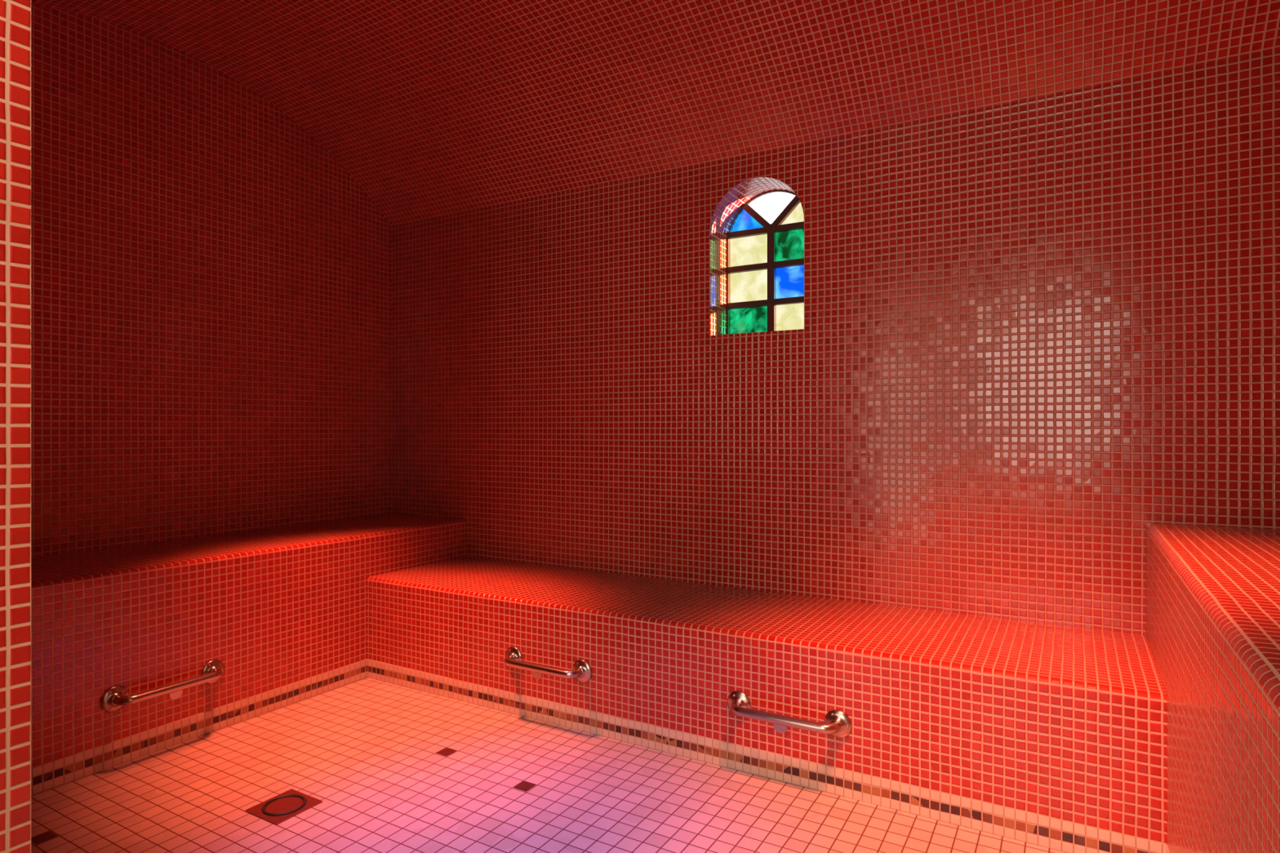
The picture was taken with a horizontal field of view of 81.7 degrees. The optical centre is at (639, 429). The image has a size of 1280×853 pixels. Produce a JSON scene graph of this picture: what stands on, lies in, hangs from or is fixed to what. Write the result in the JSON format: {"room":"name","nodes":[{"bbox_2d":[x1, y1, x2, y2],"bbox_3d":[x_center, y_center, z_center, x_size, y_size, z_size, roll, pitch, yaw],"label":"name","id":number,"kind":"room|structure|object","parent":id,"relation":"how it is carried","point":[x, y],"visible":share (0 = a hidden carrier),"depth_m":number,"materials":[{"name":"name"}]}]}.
{"room":"spa","nodes":[
{"label":"spa","id":0,"kind":"room"},
{"bbox_2d":[0,0,31,852],"bbox_3d":[-0.820,-0.013,0.833,3.697,2.025,0.210,0,0,30],"label":"wall","id":1,"kind":"structure","parent":0,"point":[15,15],"depth_m":0.90,"materials":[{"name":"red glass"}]},
{"bbox_2d":[31,3,390,557],"bbox_3d":[-1.812,-0.247,2.798,0.001,2.494,2.178,0,0,30],"label":"wall","id":2,"kind":"structure","parent":0,"point":[211,285],"depth_m":2.86,"materials":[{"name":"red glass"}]},
{"bbox_2d":[31,677,1066,852],"bbox_3d":[-0.270,0.999,1.773,3.697,0.001,2.388,0,0,30],"label":"floor","id":3,"kind":"structure","parent":0,"point":[393,768],"depth_m":2.01,"materials":[{"name":"tile"}]},
{"bbox_2d":[31,513,466,768],"bbox_3d":[-1.587,0.712,2.666,0.521,0.576,2.178,0,0,30],"label":"tiled bench","id":4,"kind":"object","parent":3,"relation":"on","point":[281,606],"visible":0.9,"depth_m":2.44,"materials":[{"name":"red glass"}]},
{"bbox_2d":[100,659,224,712],"bbox_3d":[-1.457,0.800,2.305,0.068,0.076,0.366,0,0,30],"label":"grab bar","id":5,"kind":"object","parent":4,"relation":"attached to","point":[115,698],"visible":1,"depth_m":2.25,"materials":[{"name":"silver metal"}]},
{"bbox_2d":[31,659,367,795],"bbox_3d":[-1.505,0.963,2.289,0.002,0.074,1.610,0,0,30],"label":"baseboard","id":6,"kind":"structure","parent":4,"relation":"attached to","point":[45,777],"depth_m":2.37,"materials":[{"name":"beige tile"}]},
{"bbox_2d":[245,789,322,825],"bbox_3d":[-0.942,0.996,1.960,0.132,0.008,0.132,0,0,30],"label":"floor drain","id":7,"kind":"object","parent":3,"relation":"on","point":[277,810],"visible":1,"depth_m":1.95,"materials":[{"name":"brown metal"}]},
{"bbox_2d":[367,555,1167,844],"bbox_3d":[0.182,0.798,2.563,2.636,0.404,0.568,0,0,30],"label":"tiled bench","id":8,"kind":"object","parent":3,"relation":"on","point":[1066,723],"visible":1,"depth_m":2.13,"materials":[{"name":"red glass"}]},
{"bbox_2d":[504,646,591,682],"bbox_3d":[-0.333,0.800,2.496,0.366,0.076,0.068,0,0,30],"label":"grab bar","id":9,"kind":"object","parent":8,"relation":"attached to","point":[581,671],"visible":1,"depth_m":2.45,"materials":[{"name":"silver metal"}]},
{"bbox_2d":[367,659,1165,852],"bbox_3d":[0.038,0.963,2.317,2.636,0.074,0.002,0,0,30],"label":"baseboard","id":10,"kind":"structure","parent":8,"relation":"attached to","point":[1046,832],"depth_m":2.08,"materials":[{"name":"beige tile"}]},
{"bbox_2d":[727,690,852,737],"bbox_3d":[0.399,0.804,2.067,0.366,0.076,0.068,0,0,30],"label":"grab bar","id":11,"kind":"object","parent":8,"relation":"attached to","point":[837,723],"visible":1,"depth_m":2.03,"materials":[{"name":"silver metal"}]},
{"bbox_2d":[1145,522,1279,852],"bbox_3d":[1.146,0.634,1.066,0.540,0.731,2.178,0,0,30],"label":"tiled bench","id":12,"kind":"object","parent":3,"relation":"on","point":[1212,593],"visible":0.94,"depth_m":1.20,"materials":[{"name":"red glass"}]},
{"bbox_2d":[31,0,1279,226],"bbox_3d":[-0.216,-1.244,1.864,3.717,0.440,2.178,0,0,30],"label":"ceiling","id":13,"kind":"structure","parent":0,"point":[434,108],"depth_m":2.59,"materials":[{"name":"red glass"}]},
{"bbox_2d":[390,48,1279,635],"bbox_3d":[0.383,-0.012,2.888,3.697,2.024,0.195,0,0,30],"label":"wall","id":14,"kind":"structure","parent":0,"point":[1041,333],"depth_m":2.49,"materials":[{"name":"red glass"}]},
{"bbox_2d":[726,190,804,334],"bbox_3d":[0.516,-0.650,2.900,0.385,0.580,0.024,0,0,30],"label":"window","id":15,"kind":"structure","parent":14,"relation":"in","point":[769,228],"depth_m":2.89,"materials":[{"name":"brown wood"}]},
{"bbox_2d":[730,208,763,231],"bbox_3d":[0.437,-0.838,2.946,0.183,0.112,0.001,0,0,30],"label":"window pane","id":16,"kind":"object","parent":15,"relation":"part of","point":[744,221],"visible":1,"depth_m":2.96,"materials":[{"name":"blue glass"}]},
{"bbox_2d":[728,268,767,302],"bbox_3d":[0.435,-0.570,2.947,0.186,0.145,0.001,0,0,30],"label":"pane","id":17,"kind":"object","parent":15,"relation":"part of","point":[745,286],"visible":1,"depth_m":2.95,"materials":[{"name":"beige glass"}]},
{"bbox_2d":[728,305,767,333],"bbox_3d":[0.435,-0.429,2.947,0.186,0.137,0.001,0,0,30],"label":"pane","id":18,"kind":"object","parent":15,"relation":"part of","point":[750,319],"visible":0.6,"depth_m":2.95,"materials":[{"name":"green glass"}]},
{"bbox_2d":[728,233,767,266],"bbox_3d":[0.435,-0.712,2.947,0.186,0.140,0.001,0,0,30],"label":"window pane","id":19,"kind":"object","parent":15,"relation":"attached to","point":[752,249],"depth_m":2.95,"materials":[{"name":"beige glass"}]},
{"bbox_2d":[774,264,804,298],"bbox_3d":[0.596,-0.570,2.853,0.186,0.145,0.001,0,0,30],"label":"window pane","id":20,"kind":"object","parent":15,"relation":"attached to","point":[788,280],"depth_m":2.86,"materials":[{"name":"blue glass"}]},
{"bbox_2d":[774,227,804,261],"bbox_3d":[0.596,-0.712,2.853,0.186,0.140,0.001,0,0,30],"label":"window pane","id":21,"kind":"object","parent":15,"relation":"attached to","point":[788,244],"depth_m":2.86,"materials":[{"name":"green glass"}]},
{"bbox_2d":[774,302,804,330],"bbox_3d":[0.596,-0.429,2.853,0.186,0.137,0.001,0,0,30],"label":"window pane","id":22,"kind":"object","parent":15,"relation":"attached to","point":[787,316],"depth_m":2.86,"materials":[{"name":"beige glass"}]},
{"bbox_2d":[780,201,804,224],"bbox_3d":[0.595,-0.838,2.853,0.183,0.112,0.001,0,0,30],"label":"window pane","id":23,"kind":"object","parent":15,"relation":"part of","point":[796,215],"visible":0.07,"depth_m":2.85,"materials":[{"name":"beige glass"}]}
]}

